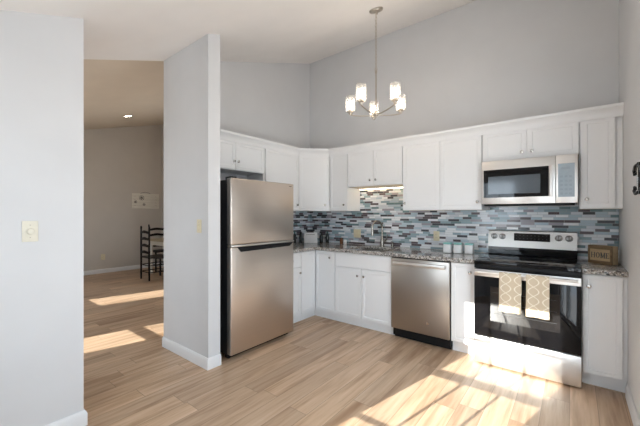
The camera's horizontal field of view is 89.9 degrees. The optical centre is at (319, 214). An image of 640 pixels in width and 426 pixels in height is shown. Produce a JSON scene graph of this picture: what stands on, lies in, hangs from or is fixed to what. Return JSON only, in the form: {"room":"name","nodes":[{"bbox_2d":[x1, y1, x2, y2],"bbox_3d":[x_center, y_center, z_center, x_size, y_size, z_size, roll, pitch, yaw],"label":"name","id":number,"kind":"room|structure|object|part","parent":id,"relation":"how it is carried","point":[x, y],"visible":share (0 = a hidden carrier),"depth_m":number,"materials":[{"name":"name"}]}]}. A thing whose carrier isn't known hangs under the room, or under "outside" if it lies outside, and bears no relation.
{"room":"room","nodes":[
{"label":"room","id":0,"kind":"room"},
{"bbox_2d":[0,10,83,425],"bbox_3d":[-2.156,0.047,1.878,0.869,2.561,1.049,0,0,38],"label":"wall","id":1,"kind":"structure","parent":0,"point":[42,56],"depth_m":1.85,"materials":[{"name":"paint"}]},
{"bbox_2d":[22,221,37,241],"bbox_3d":[-1.637,0.096,1.814,0.024,0.118,0.070,0,0,38],"label":"dimmer switch","id":2,"kind":"object","parent":1,"relation":"attached to","point":[29,228],"visible":1,"depth_m":1.81,"materials":[{"name":"beige plastic"}]},
{"bbox_2d":[45,409,87,425],"bbox_3d":[-2.144,1.280,1.880,0.886,0.095,1.064,0,0,38],"label":"baseboard","id":3,"kind":"structure","parent":1,"relation":"attached to","point":[80,418],"depth_m":1.97,"materials":[{"name":"paint"}]},
{"bbox_2d":[84,125,160,270],"bbox_3d":[-5.503,-0.514,6.621,0.120,3.683,4.590,0,0,38],"label":"wall","id":4,"kind":"structure","parent":0,"point":[120,162],"depth_m":7.51,"materials":[{"name":"paint"}]},
{"bbox_2d":[84,263,158,275],"bbox_3d":[-5.449,1.280,6.579,0.016,0.095,4.310,0,0,38],"label":"baseboard","id":5,"kind":"structure","parent":4,"relation":"attached to","point":[107,270],"depth_m":7.43,"materials":[{"name":"paint"}]},
{"bbox_2d":[132,192,158,208],"bbox_3d":[-4.334,-0.351,7.979,0.032,0.407,0.640,0,0,38],"label":"wall sign","id":6,"kind":"object","parent":4,"relation":"attached to","point":[151,201],"visible":1,"depth_m":7.98,"materials":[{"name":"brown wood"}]},
{"bbox_2d":[84,59,163,129],"bbox_3d":[-3.497,-1.876,5.038,5.229,1.658,4.590,0,0,38],"label":"ceiling","id":7,"kind":"structure","parent":0,"point":[113,89],"depth_m":4.56,"materials":[{"name":"paint"}]},
{"bbox_2d":[161,124,163,260],"bbox_3d":[-2.089,-0.514,6.774,5.049,3.683,0.120,0,0,38],"label":"wall","id":8,"kind":"structure","parent":0,"point":[162,125],"depth_m":8.24,"materials":[{"name":"paint"}]},
{"bbox_2d":[164,34,219,357],"bbox_3d":[-1.232,-0.133,3.041,0.791,2.920,0.119,0,0,38],"label":"wall","id":9,"kind":"structure","parent":0,"point":[192,74],"depth_m":2.92,"materials":[{"name":"paint"}]},
{"bbox_2d":[162,337,220,370],"bbox_3d":[-1.230,1.280,3.029,0.808,0.095,0.136,0,0,38],"label":"baseboard","id":10,"kind":"structure","parent":9,"relation":"attached to","point":[204,362],"depth_m":2.87,"materials":[{"name":"paint"}]},
{"bbox_2d":[197,219,200,232],"bbox_3d":[-1.070,0.103,2.827,0.070,0.118,0.016,0,0,38],"label":"light switch","id":11,"kind":"object","parent":9,"relation":"attached to","point":[198,220],"visible":1,"depth_m":2.82,"materials":[{"name":"beige plastic"}]},
{"bbox_2d":[0,0,475,63],"bbox_3d":[-0.044,-1.778,2.218,3.685,1.913,4.440,0,0,38],"label":"ceiling","id":12,"kind":"structure","parent":0,"point":[265,31],"depth_m":2.74,"materials":[{"name":"paint"}]},
{"bbox_2d":[347,7,403,119],"bbox_3d":[0.521,-1.456,3.061,0.579,1.063,0.563,0,0,38],"label":"chandelier","id":13,"kind":"object","parent":12,"relation":"hanging from","point":[376,10],"visible":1,"depth_m":3.07,"materials":[{"name":"silver metal"}]},
{"bbox_3d":[0.301,-1.085,3.175,0.052,0.082,0.052,0,0,38],"label":"bulb","id":14,"kind":"part","parent":13,"relation":"part of","materials":[{"name":"white glass"}]},
{"bbox_2d":[358,98,363,104],"bbox_3d":[0.368,-1.014,2.881,0.060,0.058,0.060,0,0,38],"label":"socket","id":15,"kind":"object","parent":13,"relation":"attached to","point":[360,101],"depth_m":2.87,"materials":[{"name":"silver metal"}]},
{"bbox_3d":[0.368,-1.085,2.881,0.052,0.082,0.052,0,0,38],"label":"bulb","id":16,"kind":"part","parent":13,"relation":"part of","materials":[{"name":"white glass"}]},
{"bbox_3d":[0.407,-0.975,3.130,0.242,0.051,0.012,0,0,23],"label":"arm","id":17,"kind":"part","parent":13,"relation":"part of","materials":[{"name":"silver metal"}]},
{"bbox_3d":[0.537,-1.193,3.075,0.024,0.423,0.024,0,0,-12],"label":"stem","id":18,"kind":"part","parent":13,"relation":"part of","materials":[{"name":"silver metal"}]},
{"bbox_3d":[0.537,-1.652,3.075,0.016,0.542,0.016,0,0,-7],"label":"chain","id":19,"kind":"part","parent":13,"relation":"part of","materials":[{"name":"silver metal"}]},
{"bbox_3d":[0.669,-1.085,2.855,0.052,0.082,0.052,0,0,38],"label":"bulb","id":20,"kind":"part","parent":13,"relation":"part of","materials":[{"name":"white glass"}]},
{"bbox_2d":[392,97,398,103],"bbox_3d":[0.669,-1.014,2.855,0.060,0.058,0.060,0,0,38],"label":"socket","id":21,"kind":"object","parent":13,"relation":"attached to","point":[394,100],"depth_m":2.84,"materials":[{"name":"silver metal"}]},
{"bbox_3d":[0.788,-1.085,3.133,0.052,0.082,0.052,0,0,38],"label":"bulb","id":22,"kind":"part","parent":13,"relation":"part of","materials":[{"name":"white glass"}]},
{"bbox_2d":[220,61,309,242],"bbox_3d":[-0.857,-0.507,4.178,0.100,3.670,2.128,0,0,38],"label":"wall","id":23,"kind":"structure","parent":0,"point":[267,101],"depth_m":4.28,"materials":[{"name":"paint"}]},
{"bbox_2d":[220,139,263,175],"bbox_3d":[-1.058,-0.647,3.558,0.352,0.325,0.900,0,0,38],"label":"upper cabinet","id":24,"kind":"object","parent":23,"relation":"attached to","point":[235,158],"visible":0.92,"depth_m":3.57,"materials":[{"name":"paint"}]},
{"bbox_3d":[-1.053,-0.643,3.340,0.019,0.305,0.409,0,0,38],"label":"door","id":25,"kind":"part","parent":24,"relation":"part of","materials":[{"name":"paint"}]},
{"bbox_3d":[-0.798,-0.643,3.663,0.019,0.305,0.406,0,0,38],"label":"door","id":26,"kind":"part","parent":24,"relation":"part of","materials":[{"name":"paint"}]},
{"bbox_2d":[247,149,298,210],"bbox_3d":[-0.588,-0.428,4.153,0.352,0.762,0.612,0,0,38],"label":"upper cabinet","id":27,"kind":"object","parent":23,"relation":"attached to","point":[279,167],"visible":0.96,"depth_m":4.06,"materials":[{"name":"paint"}]},
{"bbox_3d":[-0.474,-0.424,4.074,0.019,0.742,0.588,0,0,38],"label":"door","id":28,"kind":"part","parent":27,"relation":"part of","materials":[{"name":"paint"}]},
{"bbox_2d":[84,266,632,425],"bbox_3d":[-2.051,1.378,3.897,8.915,0.100,4.590,0,0,38],"label":"floor","id":29,"kind":"structure","parent":0,"point":[324,371],"depth_m":2.54,"materials":[{"name":"brown wood"}]},
{"bbox_2d":[140,226,163,280],"bbox_3d":[-3.426,0.778,6.669,0.446,1.098,0.442,0,0,38],"label":"dining chair","id":30,"kind":"object","parent":29,"relation":"on","point":[148,256],"visible":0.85,"depth_m":6.55,"materials":[{"name":"black wood"}]},
{"bbox_3d":[-3.695,0.778,6.628,0.036,1.098,0.036,0,0,38],"label":"post","id":31,"kind":"part","parent":30,"relation":"part of","materials":[{"name":"black wood"}]},
{"bbox_3d":[-3.405,0.778,6.398,0.036,1.098,0.036,0,0,38],"label":"post","id":32,"kind":"part","parent":30,"relation":"part of","materials":[{"name":"black wood"}]},
{"bbox_3d":[-3.420,0.872,6.678,0.439,0.032,0.420,0,0,38],"label":"seat","id":33,"kind":"part","parent":30,"relation":"part of","materials":[{"name":"brown wood"}]},
{"bbox_2d":[148,224,163,271],"bbox_3d":[-3.835,0.778,7.719,0.442,1.098,0.446,0,0,38],"label":"dining chair","id":34,"kind":"object","parent":29,"relation":"on","point":[151,229],"visible":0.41,"depth_m":7.75,"materials":[{"name":"black wood"}]},
{"bbox_3d":[-3.826,0.872,7.712,0.420,0.032,0.439,0,0,38],"label":"seat","id":35,"kind":"part","parent":34,"relation":"part of","materials":[{"name":"brown wood"}]},
{"bbox_2d":[150,238,163,273],"bbox_3d":[-3.085,0.937,6.949,1.530,0.780,0.660,0,0,38],"label":"dining table","id":36,"kind":"object","parent":29,"relation":"on","point":[157,241],"visible":0.19,"depth_m":7.03,"materials":[{"name":"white wood"}]},
{"bbox_3d":[-3.770,0.953,7.178,0.068,0.748,0.066,0,0,38],"label":"leg","id":37,"kind":"part","parent":36,"relation":"part of","materials":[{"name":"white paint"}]},
{"bbox_2d":[220,176,293,357],"bbox_3d":[-0.843,0.489,3.433,0.777,1.676,0.822,0,0,38],"label":"refrigerator","id":38,"kind":"object","parent":29,"relation":"on","point":[256,217],"visible":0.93,"depth_m":3.08,"materials":[{"name":"silver metal"}]},
{"bbox_3d":[-0.567,-0.028,3.215,0.064,0.608,0.822,0,0,38],"label":"freezer door","id":39,"kind":"part","parent":38,"relation":"part of","materials":[{"name":"silver metal"}]},
{"bbox_3d":[-0.563,0.287,3.212,0.066,0.016,0.820,0,0,38],"label":"handle trim","id":40,"kind":"part","parent":38,"relation":"part of","materials":[{"name":"silver metal"}]},
{"bbox_2d":[293,252,301,322],"bbox_3d":[-0.555,0.889,3.957,0.628,0.874,0.327,0,0,38],"label":"base cabinet","id":41,"kind":"object","parent":29,"relation":"on","point":[297,272],"visible":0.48,"depth_m":3.86,"materials":[{"name":"paint"}]},
{"bbox_3d":[-0.337,0.549,3.787,0.019,0.174,0.323,0,0,38],"label":"drawer","id":42,"kind":"part","parent":41,"relation":"part of","materials":[{"name":"paint"}]},
{"bbox_3d":[-0.337,0.928,3.787,0.019,0.571,0.323,0,0,38],"label":"door","id":43,"kind":"part","parent":41,"relation":"part of","materials":[{"name":"paint"}]},
{"bbox_2d":[296,250,337,321],"bbox_3d":[-0.080,0.889,4.338,0.903,0.874,0.895,0,0,38],"label":"base cabinet","id":44,"kind":"object","parent":29,"relation":"on","point":[317,266],"visible":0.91,"depth_m":4.03,"materials":[{"name":"paint"}]},
{"bbox_3d":[-0.150,0.838,4.024,0.019,0.752,0.268,0,0,38],"label":"door","id":45,"kind":"part","parent":44,"relation":"part of","materials":[{"name":"paint"}]},
{"bbox_3d":[0.069,0.838,4.039,0.298,0.752,0.019,0,0,38],"label":"door","id":46,"kind":"part","parent":44,"relation":"part of","materials":[{"name":"paint"}]},
{"bbox_2d":[293,242,488,263],"bbox_3d":[0.449,0.432,3.720,2.503,0.038,1.214,0,0,38],"label":"countertop","id":47,"kind":"structure","parent":44,"relation":"on","point":[416,253],"depth_m":3.64,"materials":[{"name":"stone"}]},
{"bbox_2d":[299,232,301,242],"bbox_3d":[-0.278,0.334,4.651,0.048,0.156,0.047,0,0,38],"label":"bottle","id":48,"kind":"object","parent":47,"relation":"on","point":[300,235],"visible":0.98,"depth_m":4.63,"materials":[{"name":"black glass"}]},
{"bbox_2d":[304,233,316,242],"bbox_3d":[-0.132,0.337,4.674,0.190,0.149,0.074,0,0,3],"label":"plaque","id":49,"kind":"object","parent":47,"relation":"on","point":[308,237],"visible":1,"depth_m":4.64,"materials":[{"name":"white plastic"}]},
{"bbox_2d":[326,231,328,242],"bbox_3d":[0.106,0.329,4.653,0.048,0.166,0.047,0,0,38],"label":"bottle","id":50,"kind":"object","parent":47,"relation":"on","point":[327,234],"visible":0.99,"depth_m":4.63,"materials":[{"name":"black glass"}]},
{"bbox_2d":[371,220,387,246],"bbox_3d":[0.740,0.241,4.082,0.226,0.341,0.103,0,0,-15],"label":"faucet","id":51,"kind":"object","parent":47,"relation":"on","point":[382,240],"visible":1,"depth_m":4.09,"materials":[{"name":"silver metal"}]},
{"bbox_3d":[0.728,0.189,4.072,0.195,0.237,0.025,0,0,-34],"label":"spout","id":52,"kind":"part","parent":51,"relation":"part of","materials":[{"name":"silver metal"}]},
{"bbox_2d":[443,242,452,252],"bbox_3d":[1.378,0.356,3.459,0.082,0.111,0.082,0,0,38],"label":"canister","id":53,"kind":"object","parent":47,"relation":"on","point":[447,246],"visible":1,"depth_m":3.43,"materials":[{"name":"white ceramic"}]},
{"bbox_2d":[453,242,462,253],"bbox_3d":[1.470,0.356,3.411,0.082,0.111,0.082,0,0,38],"label":"canister","id":54,"kind":"object","parent":47,"relation":"on","point":[457,247],"visible":1,"depth_m":3.38,"materials":[{"name":"white ceramic"}]},
{"bbox_2d":[465,243,473,253],"bbox_3d":[1.566,0.356,3.361,0.082,0.111,0.082,0,0,38],"label":"canister","id":55,"kind":"object","parent":47,"relation":"on","point":[469,247],"visible":1,"depth_m":3.33,"materials":[{"name":"white ceramic"}]},
{"bbox_2d":[335,252,394,334],"bbox_3d":[0.655,0.889,3.928,0.755,0.874,0.628,0,0,38],"label":"base cabinet","id":56,"kind":"object","parent":29,"relation":"on","point":[362,281],"visible":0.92,"depth_m":3.69,"materials":[{"name":"paint"}]},
{"bbox_3d":[0.337,0.923,3.827,0.371,0.581,0.019,0,0,38],"label":"door","id":57,"kind":"part","parent":56,"relation":"part of","materials":[{"name":"paint"}]},
{"bbox_3d":[0.631,0.923,3.595,0.372,0.581,0.019,0,0,38],"label":"door","id":58,"kind":"part","parent":56,"relation":"part of","materials":[{"name":"paint"}]},
{"bbox_2d":[391,257,452,348],"bbox_3d":[1.174,0.891,3.479,0.606,0.873,0.650,0,0,38],"label":"dishwasher","id":59,"kind":"object","parent":29,"relation":"on","point":[420,288],"visible":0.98,"depth_m":3.24,"materials":[{"name":"silver metal"}]},
{"bbox_3d":[0.988,0.513,3.243,0.536,0.038,0.050,0,0,38],"label":"handle","id":60,"kind":"part","parent":59,"relation":"part of","materials":[{"name":"silver metal"}]},
{"bbox_2d":[451,262,474,354],"bbox_3d":[1.522,0.889,3.244,0.225,0.874,0.628,0,0,38],"label":"base cabinet","id":61,"kind":"object","parent":29,"relation":"on","point":[462,274],"visible":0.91,"depth_m":3.03,"materials":[{"name":"paint"}]},
{"bbox_2d":[474,230,581,387],"bbox_3d":[1.871,0.744,2.894,0.750,1.166,0.744,0,0,38],"label":"range","id":62,"kind":"object","parent":29,"relation":"on","point":[551,349],"visible":1,"depth_m":2.70,"materials":[{"name":"silver metal"}]},
{"bbox_2d":[499,272,521,314],"bbox_3d":[1.577,0.649,2.660,0.162,0.328,0.049,0,0,38],"label":"towel","id":63,"kind":"object","parent":62,"relation":"hanging from","point":[510,284],"visible":1,"depth_m":2.65,"materials":[{"name":"beige fabric"}]},
{"bbox_3d":[1.695,0.459,2.672,0.749,0.038,0.048,0,0,38],"label":"vent trim","id":64,"kind":"part","parent":62,"relation":"part of","materials":[{"name":"black plastic"}]},
{"bbox_2d":[474,268,581,355],"bbox_3d":[1.871,0.870,2.894,0.749,0.855,0.742,0,0,38],"label":"oven","id":65,"kind":"object","parent":62,"relation":"in","point":[497,333],"depth_m":2.63,"materials":[{"name":"black glass"}]},
{"bbox_3d":[1.695,1.196,2.672,0.749,0.236,0.048,0,0,38],"label":"drawer","id":66,"kind":"part","parent":62,"relation":"part of","materials":[{"name":"silver metal"}]},
{"bbox_2d":[474,254,581,272],"bbox_3d":[1.874,0.424,2.898,0.750,0.030,0.632,0,0,38],"label":"cooktop","id":67,"kind":"object","parent":62,"relation":"in","point":[526,262],"depth_m":2.79,"materials":[{"name":"black glass"}]},
{"bbox_2d":[526,274,549,319],"bbox_3d":[1.725,0.651,2.543,0.157,0.333,0.050,0,0,38],"label":"towel","id":68,"kind":"object","parent":62,"relation":"hanging from","point":[537,287],"visible":1,"depth_m":2.53,"materials":[{"name":"beige fabric"}]},
{"bbox_2d":[581,272,627,392],"bbox_3d":[2.305,0.889,2.626,0.257,0.874,0.628,0,0,38],"label":"base cabinet","id":69,"kind":"object","parent":29,"relation":"on","point":[604,297],"visible":0.96,"depth_m":2.41,"materials":[{"name":"paint"}]},
{"bbox_2d":[580,259,628,276],"bbox_3d":[2.303,0.432,2.624,0.259,0.038,0.637,0,0,38],"label":"countertop","id":70,"kind":"structure","parent":69,"relation":"on","point":[618,270],"depth_m":2.43,"materials":[{"name":"stone"}]},
{"bbox_2d":[588,245,617,264],"bbox_3d":[2.366,0.336,2.685,0.076,0.151,0.178,0,0,-17],"label":"wooden box","id":71,"kind":"object","parent":70,"relation":"on","point":[599,254],"visible":1,"depth_m":2.65,"materials":[{"name":"brown wood"}]},
{"bbox_3d":[2.337,0.338,2.677,0.006,0.095,0.149,0,0,-17],"label":"name panel","id":72,"kind":"part","parent":71,"relation":"part of","materials":[{"name":"brown wood"}]},
{"bbox_2d":[220,102,623,156],"bbox_3d":[0.593,-0.831,2.827,3.197,0.094,1.799,0,0,38],"label":"crown molding","id":73,"kind":"structure","parent":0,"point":[616,109],"depth_m":3.33,"materials":[{"name":"paint"}]},
{"bbox_2d":[393,327,452,347],"bbox_3d":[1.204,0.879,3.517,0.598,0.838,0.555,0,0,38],"label":"toe kick","id":74,"kind":"object","parent":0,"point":[419,337],"depth_m":3.28,"materials":[{"name":"black plastic"}]},
{"bbox_2d":[310,0,618,259],"bbox_3d":[1.270,-0.528,3.932,3.745,3.712,0.120,0,0,38],"label":"wall","id":75,"kind":"structure","parent":0,"point":[478,62],"depth_m":3.53,"materials":[{"name":"paint"}]},
{"bbox_2d":[299,156,329,210],"bbox_3d":[-0.107,-0.428,4.552,0.612,0.762,0.612,0,0,38],"label":"upper cabinet","id":76,"kind":"object","parent":75,"relation":"attached to","point":[314,171],"visible":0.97,"depth_m":4.33,"materials":[{"name":"paint"}]},
{"bbox_2d":[330,154,359,210],"bbox_3d":[0.329,-0.428,4.373,0.295,0.762,0.352,0,0,38],"label":"upper cabinet","id":77,"kind":"object","parent":75,"relation":"attached to","point":[342,197],"visible":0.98,"depth_m":4.26,"materials":[{"name":"paint"}]},
{"bbox_3d":[0.247,-0.424,4.261,0.275,0.742,0.019,0,0,38],"label":"door","id":78,"kind":"part","parent":77,"relation":"part of","materials":[{"name":"paint"}]},
{"bbox_2d":[348,146,402,188],"bbox_3d":[0.744,-0.581,4.045,0.758,0.457,0.352,0,0,38],"label":"upper cabinet","id":79,"kind":"object","parent":75,"relation":"attached to","point":[382,167],"visible":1,"depth_m":3.91,"materials":[{"name":"paint"}]},
{"bbox_3d":[0.510,-0.577,4.053,0.373,0.437,0.019,0,0,38],"label":"door","id":80,"kind":"part","parent":79,"relation":"part of","materials":[{"name":"paint"}]},
{"bbox_2d":[359,186,402,189],"bbox_3d":[0.812,-0.340,4.131,0.700,0.023,0.065,0,0,38],"label":"light","id":81,"kind":"object","parent":79,"relation":"attached to","point":[392,187],"visible":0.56,"depth_m":4.11,"materials":[{"name":"white plastic"}]},
{"bbox_3d":[0.806,-0.577,3.820,0.373,0.437,0.019,0,0,38],"label":"door","id":82,"kind":"part","parent":79,"relation":"part of","materials":[{"name":"paint"}]},
{"bbox_2d":[403,135,488,210],"bbox_3d":[1.369,-0.428,3.552,0.832,0.762,0.352,0,0,38],"label":"upper cabinet","id":83,"kind":"object","parent":75,"relation":"attached to","point":[446,174],"visible":1,"depth_m":3.41,"materials":[{"name":"paint"}]},
{"bbox_3d":[1.123,-0.424,3.569,0.416,0.742,0.019,0,0,38],"label":"door","id":84,"kind":"part","parent":83,"relation":"part of","materials":[{"name":"paint"}]},
{"bbox_3d":[1.448,-0.424,3.313,0.404,0.742,0.019,0,0,38],"label":"door","id":85,"kind":"part","parent":83,"relation":"part of","materials":[{"name":"paint"}]},
{"bbox_2d":[293,188,618,261],"bbox_3d":[0.847,0.188,3.411,3.524,1.079,1.222,0,0,38],"label":"backsplash","id":86,"kind":"structure","parent":75,"relation":"attached to","point":[408,229],"depth_m":3.72,"materials":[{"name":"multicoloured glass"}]},
{"bbox_2d":[354,229,360,237],"bbox_3d":[0.512,0.263,4.434,0.115,0.115,0.016,0,0,38],"label":"light switch","id":87,"kind":"object","parent":86,"relation":"attached to","point":[357,232],"visible":1,"depth_m":4.43,"materials":[{"name":"beige plastic"}]},
{"bbox_2d":[433,231,439,240],"bbox_3d":[1.367,0.253,3.764,0.070,0.115,0.008,0,0,38],"label":"power outlet","id":88,"kind":"object","parent":86,"relation":"attached to","point":[436,234],"visible":1,"depth_m":3.76,"materials":[{"name":"beige plastic"}]},
{"bbox_2d":[482,154,577,206],"bbox_3d":[1.962,-0.295,3.022,0.729,0.426,0.428,0,0,38],"label":"microwave","id":89,"kind":"object","parent":75,"relation":"attached to","point":[547,180],"visible":1,"depth_m":2.86,"materials":[{"name":"silver metal"}]},
{"bbox_3d":[1.800,-0.302,2.940,0.578,0.408,0.023,0,0,38],"label":"door","id":90,"kind":"part","parent":89,"relation":"part of","materials":[{"name":"silver metal"}]},
{"bbox_3d":[1.987,-0.289,2.754,0.024,0.278,0.038,0,0,38],"label":"handle","id":91,"kind":"part","parent":89,"relation":"part of","materials":[{"name":"silver metal"}]},
{"bbox_3d":[2.087,-0.302,2.713,0.150,0.408,0.023,0,0,38],"label":"control panel","id":92,"kind":"part","parent":89,"relation":"part of","materials":[{"name":"silver metal"}]},
{"bbox_2d":[483,122,578,161],"bbox_3d":[1.991,-0.660,3.061,0.747,0.299,0.352,0,0,38],"label":"upper cabinet","id":93,"kind":"object","parent":75,"relation":"attached to","point":[561,139],"visible":0.95,"depth_m":2.92,"materials":[{"name":"paint"}]},
{"bbox_3d":[1.759,-0.656,3.067,0.368,0.279,0.019,0,0,38],"label":"door","id":94,"kind":"part","parent":93,"relation":"part of","materials":[{"name":"paint"}]},
{"bbox_3d":[2.051,-0.656,2.837,0.367,0.279,0.019,0,0,38],"label":"door","id":95,"kind":"part","parent":93,"relation":"part of","materials":[{"name":"paint"}]},
{"bbox_2d":[579,116,622,208],"bbox_3d":[2.391,-0.428,2.745,0.270,0.762,0.352,0,0,38],"label":"upper cabinet","id":96,"kind":"object","parent":75,"relation":"attached to","point":[600,140],"visible":1,"depth_m":2.63,"materials":[{"name":"paint"}]},
{"bbox_2d":[619,0,639,418],"bbox_3d":[1.355,-0.507,1.113,0.120,3.670,4.199,0,0,38],"label":"wall","id":97,"kind":"structure","parent":0,"point":[629,10],"depth_m":2.20,"materials":[{"name":"paint"}]},
{"bbox_2d":[625,385,639,425],"bbox_3d":[1.947,1.280,1.975,0.016,0.095,0.884,0,0,38],"label":"baseboard","id":98,"kind":"structure","parent":97,"relation":"attached to","point":[631,406],"depth_m":2.09,"materials":[{"name":"paint"}]},
{"bbox_2d":[632,162,639,194],"bbox_3d":[1.798,-0.210,1.804,0.030,0.193,0.313,0,0,38],"label":"wall ornament","id":99,"kind":"object","parent":97,"relation":"attached to","point":[636,167],"visible":1,"depth_m":1.86,"materials":[{"name":"black metal"}]}
]}

